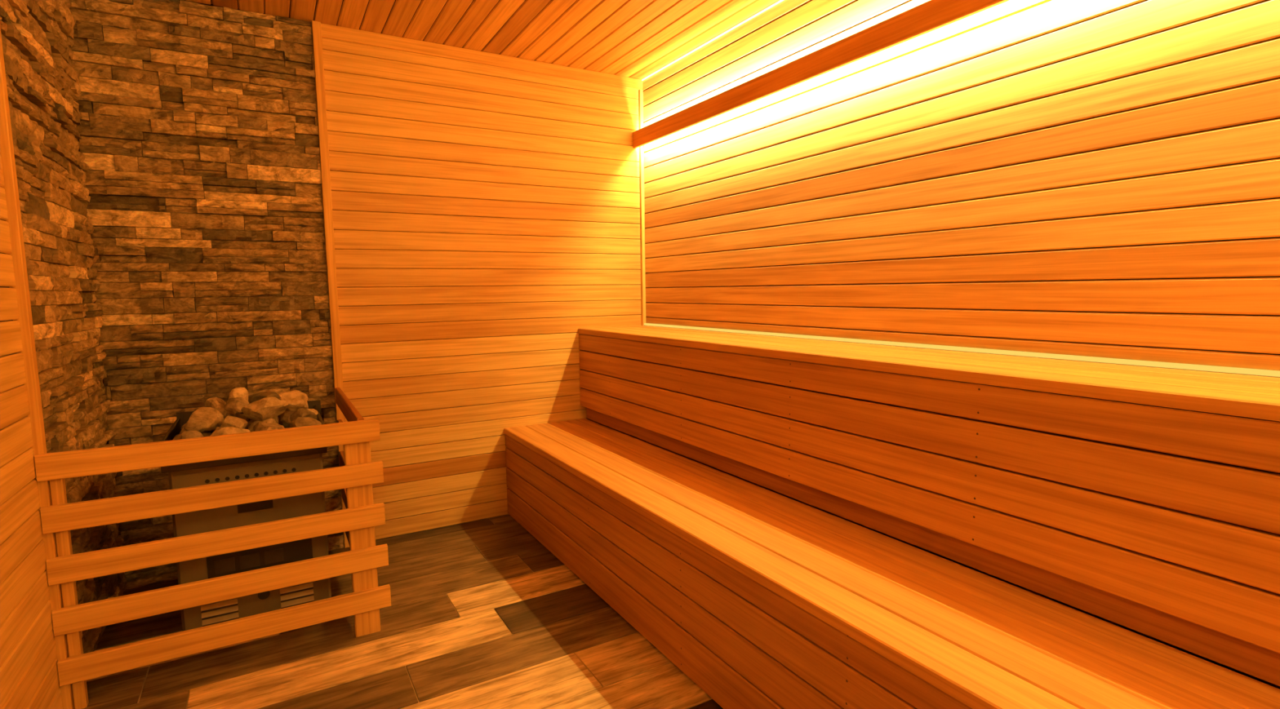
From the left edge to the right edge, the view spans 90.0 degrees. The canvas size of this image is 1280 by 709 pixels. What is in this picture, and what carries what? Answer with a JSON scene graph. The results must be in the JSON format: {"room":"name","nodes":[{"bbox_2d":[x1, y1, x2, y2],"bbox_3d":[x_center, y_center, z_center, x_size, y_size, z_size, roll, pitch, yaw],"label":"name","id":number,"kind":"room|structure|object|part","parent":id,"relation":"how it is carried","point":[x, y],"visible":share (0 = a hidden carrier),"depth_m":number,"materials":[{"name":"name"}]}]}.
{"room":"spa","nodes":[
{"label":"spa","id":0,"kind":"room"},
{"bbox_2d":[0,92,106,708],"bbox_3d":[-1.064,-0.044,0.641,0.094,2.258,4.012,-4,7,-30],"label":"wall","id":1,"kind":"structure","parent":0,"point":[29,675],"depth_m":1.56,"materials":[{"name":"brown wood"}]},
{"bbox_2d":[0,26,74,708],"bbox_3d":[-1.593,-0.139,1.643,0.034,2.258,0.030,-4,7,-30],"label":"trim","id":2,"kind":"structure","parent":1,"relation":"attached to","point":[11,185],"depth_m":1.64,"materials":[{"name":"brown wood"}]},
{"bbox_2d":[77,2,645,540],"bbox_3d":[-1.026,-0.286,3.008,2.550,2.258,0.090,-4,7,-30],"label":"wall","id":3,"kind":"structure","parent":0,"point":[485,216],"depth_m":3.06,"materials":[{"name":"brown wood"}]},
{"bbox_2d":[311,20,349,548],"bbox_3d":[-1.331,-0.258,2.773,0.034,2.258,0.032,-4,7,-30],"label":"trim","id":4,"kind":"structure","parent":3,"relation":"attached to","point":[316,25],"depth_m":2.73,"materials":[{"name":"brown wood"}]},
{"bbox_2d":[320,22,642,89],"bbox_3d":[-0.660,-1.403,3.056,1.551,0.055,0.014,-4,7,-30],"label":"trim","id":5,"kind":"structure","parent":3,"relation":"attached to","point":[328,31],"depth_m":2.97,"materials":[{"name":"brown wood"}]},
{"bbox_2d":[638,88,645,325],"bbox_3d":[0.012,-0.793,3.502,0.020,1.266,0.020,-4,7,-30],"label":"trim","id":6,"kind":"structure","parent":3,"relation":"attached to","point":[640,91],"depth_m":3.50,"materials":[{"name":"brown wood"}]},
{"bbox_2d":[83,514,723,708],"bbox_3d":[0.017,1.032,1.365,2.550,0.060,4.180,-4,7,-30],"label":"floor","id":7,"kind":"structure","parent":0,"point":[481,615],"depth_m":2.03,"materials":[{"name":"brown wood"}]},
{"bbox_2d":[0,0,344,653],"bbox_3d":[-1.488,-0.199,2.215,0.800,2.256,0.858,-4,7,-30],"label":"stone veneer","id":8,"kind":"object","parent":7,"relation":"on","point":[58,56],"visible":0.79,"depth_m":2.45,"materials":[{"name":"brown stone"}]},
{"bbox_2d":[34,387,391,708],"bbox_3d":[-1.424,0.563,2.287,0.844,0.726,0.881,-4,7,-30],"label":"guard rail","id":9,"kind":"object","parent":7,"relation":"on","point":[356,474],"visible":1,"depth_m":1.88,"materials":[{"name":"brown wood"}]},
{"bbox_3d":[-1.216,0.271,1.883,0.838,0.070,0.022,-4,7,-30],"label":"rail","id":10,"kind":"part","parent":9,"relation":"part of","materials":[{"name":"brown wood"}]},
{"bbox_3d":[-1.212,0.412,1.898,0.842,0.070,0.022,-4,7,-30],"label":"rail","id":11,"kind":"part","parent":9,"relation":"part of","materials":[{"name":"brown wood"}]},
{"bbox_3d":[-1.211,0.554,1.912,0.840,0.070,0.022,-4,7,-30],"label":"rail","id":12,"kind":"part","parent":9,"relation":"part of","materials":[{"name":"brown wood"}]},
{"bbox_3d":[-1.208,0.695,1.927,0.843,0.070,0.022,-4,7,-30],"label":"rail","id":13,"kind":"part","parent":9,"relation":"part of","materials":[{"name":"brown wood"}]},
{"bbox_3d":[-1.205,0.836,1.941,0.844,0.070,0.022,-4,7,-30],"label":"rail","id":14,"kind":"part","parent":9,"relation":"part of","materials":[{"name":"brown wood"}]},
{"bbox_3d":[-1.122,0.494,2.493,0.020,0.070,0.818,-4,7,-30],"label":"rail","id":15,"kind":"part","parent":9,"relation":"part of","materials":[{"name":"brown wood"}]},
{"bbox_3d":[-1.120,0.635,2.507,0.020,0.070,0.818,-4,7,-30],"label":"rail","id":16,"kind":"part","parent":9,"relation":"part of","materials":[{"name":"brown wood"}]},
{"bbox_3d":[-1.118,0.776,2.522,0.020,0.070,0.818,-4,7,-30],"label":"rail","id":17,"kind":"part","parent":9,"relation":"part of","materials":[{"name":"brown wood"}]},
{"bbox_3d":[-1.126,0.211,2.465,0.020,0.070,0.818,-4,7,-30],"label":"rail","id":18,"kind":"part","parent":9,"relation":"part of","materials":[{"name":"brown wood"}]},
{"bbox_3d":[-0.922,0.579,2.119,0.077,0.715,0.039,-4,7,-30],"label":"post","id":19,"kind":"part","parent":9,"relation":"part of","materials":[{"name":"brown wood"}]},
{"bbox_2d":[160,387,331,631],"bbox_3d":[-1.385,0.521,2.311,0.477,0.803,0.481,-4,7,-30],"label":"heater","id":20,"kind":"object","parent":7,"relation":"on","point":[242,412],"visible":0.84,"depth_m":2.13,"materials":[{"name":"metal"}]},
{"bbox_2d":[160,400,327,473],"bbox_3d":[-1.390,0.279,2.290,0.477,0.120,0.472,-4,7,-30],"label":"stones","id":21,"kind":"object","parent":20,"relation":"on","point":[287,419],"depth_m":2.14,"materials":[{"name":"stone"}]},
{"bbox_2d":[503,418,1279,708],"bbox_3d":[0.521,0.738,1.642,0.471,0.444,3.979,-4,7,-30],"label":"bench","id":22,"kind":"object","parent":7,"relation":"on","point":[763,598],"visible":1,"depth_m":1.57,"materials":[{"name":"brown wood"}]},
{"bbox_2d":[577,325,1279,686],"bbox_3d":[0.851,0.250,1.789,0.405,0.484,3.979,-4,7,-30],"label":"bench","id":23,"kind":"object","parent":22,"relation":"on","point":[1145,500],"visible":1,"depth_m":1.44,"materials":[{"name":"brown wood"}]},
{"bbox_2d":[184,0,779,79],"bbox_3d":[-0.014,-1.273,1.130,2.550,0.060,4.180,-4,7,-30],"label":"ceiling","id":24,"kind":"structure","parent":0,"point":[630,38],"depth_m":2.69,"materials":[{"name":"brown wood"}]},
{"bbox_2d":[641,0,783,80],"bbox_3d":[1.003,-1.311,1.726,0.008,0.007,3.950,-4,7,-30],"label":"trim","id":25,"kind":"structure","parent":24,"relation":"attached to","point":[780,1],"depth_m":2.85,"materials":[{"name":"brown wood"}]},
{"bbox_2d":[642,0,1279,689],"bbox_3d":[1.065,-0.197,1.861,0.090,2.258,4.000,-4,7,-30],"label":"wall","id":26,"kind":"structure","parent":0,"point":[1086,178],"depth_m":1.83,"materials":[{"name":"brown wood"}]},
{"bbox_2d":[632,0,1008,148],"bbox_3d":[0.968,-0.996,1.740,0.018,0.085,3.978,-4,7,-30],"label":"valance","id":27,"kind":"object","parent":26,"relation":"attached to","point":[930,15],"visible":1,"depth_m":2.25,"materials":[{"name":"brown wood"}]},
{"bbox_2d":[644,323,1279,377],"bbox_3d":[1.018,-0.009,1.857,0.014,0.012,3.950,-4,7,-30],"label":"trim","id":28,"kind":"structure","parent":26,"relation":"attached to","point":[1115,361],"depth_m":1.75,"materials":[{"name":"brown wood"}]}
]}

